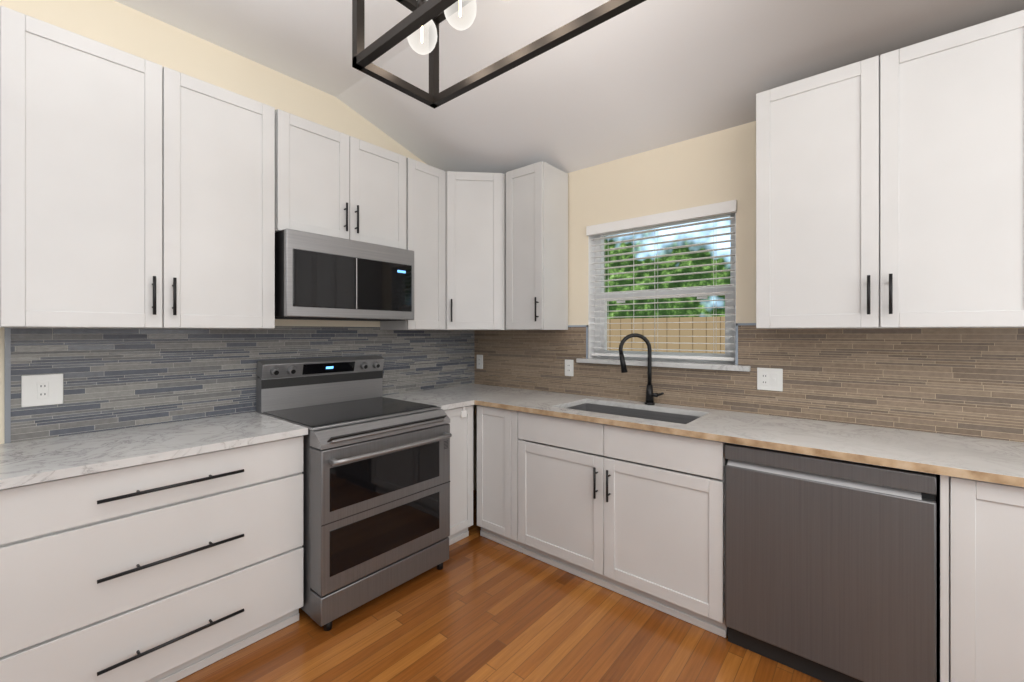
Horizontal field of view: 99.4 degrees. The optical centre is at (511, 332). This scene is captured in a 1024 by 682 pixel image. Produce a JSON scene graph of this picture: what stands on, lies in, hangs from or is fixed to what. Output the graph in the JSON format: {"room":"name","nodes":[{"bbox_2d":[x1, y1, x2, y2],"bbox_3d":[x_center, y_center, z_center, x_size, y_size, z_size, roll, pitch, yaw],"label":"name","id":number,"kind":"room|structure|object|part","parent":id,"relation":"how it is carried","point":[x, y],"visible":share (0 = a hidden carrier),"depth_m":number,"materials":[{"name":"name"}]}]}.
{"room":"kitchen","nodes":[
{"label":"kitchen","id":0,"kind":"room"},
{"bbox_2d":[0,0,473,489],"bbox_3d":[-1.522,-0.172,2.416,0.140,3.050,3.840,0,0,40],"label":"wall","id":1,"kind":"structure","parent":0,"point":[119,26],"depth_m":2.23,"materials":[{"name":"beige paint"}]},
{"bbox_2d":[0,6,274,328],"bbox_3d":[-1.592,-0.578,1.937,0.351,1.118,0.900,0,0,40],"label":"upper cabinet","id":2,"kind":"object","parent":1,"relation":"attached to","point":[137,192],"visible":1,"depth_m":1.76,"materials":[{"name":"white paint"}]},
{"bbox_2d":[4,326,473,443],"bbox_3d":[-1.166,0.205,2.721,0.012,0.485,2.620,0,0,40],"label":"backsplash","id":3,"kind":"structure","parent":1,"relation":"attached to","point":[117,378],"depth_m":2.13,"materials":[{"name":"grey tile"}]},
{"bbox_2d":[21,374,62,406],"bbox_3d":[-1.938,0.238,1.793,0.009,0.128,0.118,0,0,40],"label":"outlet","id":4,"kind":"object","parent":3,"relation":"attached to","point":[41,390],"visible":1,"depth_m":1.79,"materials":[{"name":"white plastic"}]},
{"bbox_2d":[275,109,405,248],"bbox_3d":[-1.041,-0.828,2.591,0.351,0.618,0.790,0,0,40],"label":"upper cabinet","id":5,"kind":"object","parent":1,"relation":"attached to","point":[331,182],"visible":0.77,"depth_m":2.45,"materials":[{"name":"white paint"}]},
{"bbox_2d":[275,229,413,320],"bbox_3d":[-1.019,-0.296,2.572,0.406,0.440,0.778,0,0,40],"label":"over-the-range microwave","id":6,"kind":"object","parent":5,"relation":"attached to","point":[321,277],"visible":1,"depth_m":2.36,"materials":[{"name":"grey"}]},
{"bbox_2d":[380,158,444,329],"bbox_3d":[-0.691,-0.578,3.035,0.315,1.118,0.320,0,0,40],"label":"upper cabinet","id":7,"kind":"object","parent":1,"relation":"attached to","point":[425,213],"visible":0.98,"depth_m":2.94,"materials":[{"name":"white paint"}]},
{"bbox_2d":[176,490,823,681],"bbox_3d":[0.124,1.383,1.033,4.440,0.060,3.840,0,0,40],"label":"floor","id":8,"kind":"structure","parent":0,"point":[478,607],"depth_m":1.91,"materials":[{"name":"brown wood"}]},
{"bbox_2d":[0,436,302,681],"bbox_3d":[-1.479,0.911,1.842,0.652,0.883,0.920,0,0,40],"label":"drawers","id":9,"kind":"object","parent":8,"relation":"on","point":[173,570],"visible":0.98,"depth_m":1.59,"materials":[{"name":"white paint"}]},
{"bbox_2d":[0,412,307,489],"bbox_3d":[-1.743,0.454,1.534,0.638,0.030,1.744,0,0,40],"label":"countertop","id":10,"kind":"structure","parent":9,"relation":"on","point":[23,463],"depth_m":1.70,"materials":[{"name":"white stone"}]},
{"bbox_2d":[256,355,451,630],"bbox_3d":[-0.865,0.754,2.437,0.813,1.197,0.764,0,0,40],"label":"range","id":11,"kind":"object","parent":8,"relation":"on","point":[376,493],"visible":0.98,"depth_m":2.21,"materials":[{"name":"silver metal"}]},
{"bbox_2d":[443,405,472,544],"bbox_3d":[-0.577,0.911,2.917,0.650,0.883,0.327,0,0,40],"label":"base cabinet","id":12,"kind":"object","parent":8,"relation":"on","point":[461,471],"visible":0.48,"depth_m":2.78,"materials":[{"name":"white paint"}]},
{"bbox_2d":[382,391,475,409],"bbox_3d":[-0.579,0.454,2.901,0.660,0.030,0.305,0,0,40],"label":"countertop","id":13,"kind":"structure","parent":12,"relation":"on","point":[441,399],"depth_m":2.89,"materials":[{"name":"white stone"}]},
{"bbox_2d":[477,405,522,552],"bbox_3d":[0.092,0.911,2.976,0.358,0.883,0.614,0,0,40],"label":"base cabinet","id":14,"kind":"object","parent":8,"relation":"on","point":[497,475],"visible":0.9,"depth_m":2.74,"materials":[{"name":"white paint"}]},
{"bbox_2d":[518,411,727,637],"bbox_3d":[0.661,0.911,2.474,1.152,0.883,0.650,0,0,40],"label":"base cabinet","id":15,"kind":"object","parent":8,"relation":"on","point":[652,537],"visible":0.9,"depth_m":2.17,"materials":[{"name":"white paint"}]},
{"bbox_2d":[420,384,1023,486],"bbox_3d":[0.854,0.556,2.313,3.610,0.234,0.639,0,0,40],"label":"countertop","id":16,"kind":"structure","parent":15,"relation":"on","point":[973,458],"depth_m":1.90,"materials":[{"name":"white stone"}]},
{"bbox_2d":[619,333,663,404],"bbox_3d":[0.789,0.222,2.642,0.238,0.434,0.150,0,0,40],"label":"gooseneck faucet","id":17,"kind":"object","parent":16,"relation":"on","point":[650,395],"visible":1,"depth_m":2.65,"materials":[{"name":"black metal"}]},
{"bbox_2d":[725,443,935,681],"bbox_3d":[1.362,0.915,1.890,0.660,0.876,0.615,0,0,40],"label":"dishwasher","id":18,"kind":"object","parent":8,"relation":"on","point":[830,569],"visible":0.92,"depth_m":1.63,"materials":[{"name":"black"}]},
{"bbox_2d":[936,474,1023,681],"bbox_3d":[1.930,0.911,1.431,0.788,0.883,0.614,0,0,40],"label":"base cabinet","id":19,"kind":"object","parent":8,"relation":"on","point":[979,581],"visible":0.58,"depth_m":1.40,"materials":[{"name":"white paint"}]},
{"bbox_2d":[114,0,1023,173],"bbox_3d":[0.124,-1.417,1.033,4.440,0.620,3.840,0,0,40],"label":"ceiling","id":20,"kind":"structure","parent":0,"point":[646,75],"depth_m":2.19,"materials":[{"name":"white paint"}]},
{"bbox_2d":[352,0,645,108],"bbox_3d":[-0.084,-1.218,1.364,0.935,0.573,0.370,0,0,40],"label":"cage pendant light","id":21,"kind":"object","parent":20,"relation":"hanging from","point":[433,13],"visible":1,"depth_m":1.50,"materials":[{"name":"brown metal"}]},
{"bbox_2d":[474,121,1014,489],"bbox_3d":[1.368,-0.172,2.404,4.300,3.050,0.140,0,0,40],"label":"wall","id":22,"kind":"structure","parent":0,"point":[715,167],"depth_m":2.65,"materials":[{"name":"beige paint"}]},
{"bbox_2d":[445,171,505,329],"bbox_3d":[-0.286,-0.578,3.297,0.598,1.118,0.602,0,0,40],"label":"upper cabinet","id":23,"kind":"object","parent":22,"relation":"attached to","point":[475,250],"visible":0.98,"depth_m":3.08,"materials":[{"name":"white paint"}]},
{"bbox_2d":[506,161,567,329],"bbox_3d":[0.166,-0.578,3.080,0.320,1.118,0.351,0,0,40],"label":"upper cabinet","id":24,"kind":"object","parent":22,"relation":"attached to","point":[537,246],"visible":1,"depth_m":2.98,"materials":[{"name":"white paint"}]},
{"bbox_2d":[576,200,750,371],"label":"window","id":25,"kind":"structure","parent":22,"relation":"in","point":[664,283],"depth_m":3.07,"materials":[{"name":"white"}]},
{"bbox_3d":[0.903,0.196,2.732,1.085,0.031,0.125,0,0,40],"label":"sill stone","id":26,"kind":"part","parent":25,"relation":"part of","materials":[{"name":"stone"}]},
{"bbox_2d":[474,323,1023,441],"bbox_3d":[1.051,0.194,2.571,3.600,0.490,0.010,0,0,40],"label":"backsplash","id":27,"kind":"structure","parent":22,"relation":"attached to","point":[968,382],"depth_m":2.13,"materials":[{"name":"beige tile"}]},
{"bbox_2d":[477,355,482,368],"bbox_3d":[-0.274,0.248,3.675,0.072,0.118,0.009,0,0,40],"label":"outlet","id":28,"kind":"object","parent":27,"relation":"attached to","point":[479,361],"visible":1,"depth_m":3.67,"materials":[{"name":"white plastic"}]},
{"bbox_2d":[565,359,572,375],"bbox_3d":[0.407,0.253,3.103,0.072,0.118,0.009,0,0,40],"label":"electrical outlet","id":29,"kind":"object","parent":27,"relation":"attached to","point":[568,367],"visible":1,"depth_m":3.10,"materials":[{"name":"white plastic"}]},
{"bbox_2d":[757,368,782,390],"bbox_3d":[1.363,0.248,2.296,0.118,0.118,0.014,0,0,40],"label":"outlet","id":30,"kind":"object","parent":27,"relation":"attached to","point":[770,379],"visible":1,"depth_m":2.29,"materials":[{"name":"white plastic"}]},
{"bbox_2d":[756,10,1023,328],"bbox_3d":[1.592,-0.578,1.881,0.900,1.118,0.351,0,0,40],"label":"upper cabinet","id":31,"kind":"object","parent":22,"relation":"attached to","point":[889,189],"visible":1,"depth_m":1.74,"materials":[{"name":"white paint"}]}
]}

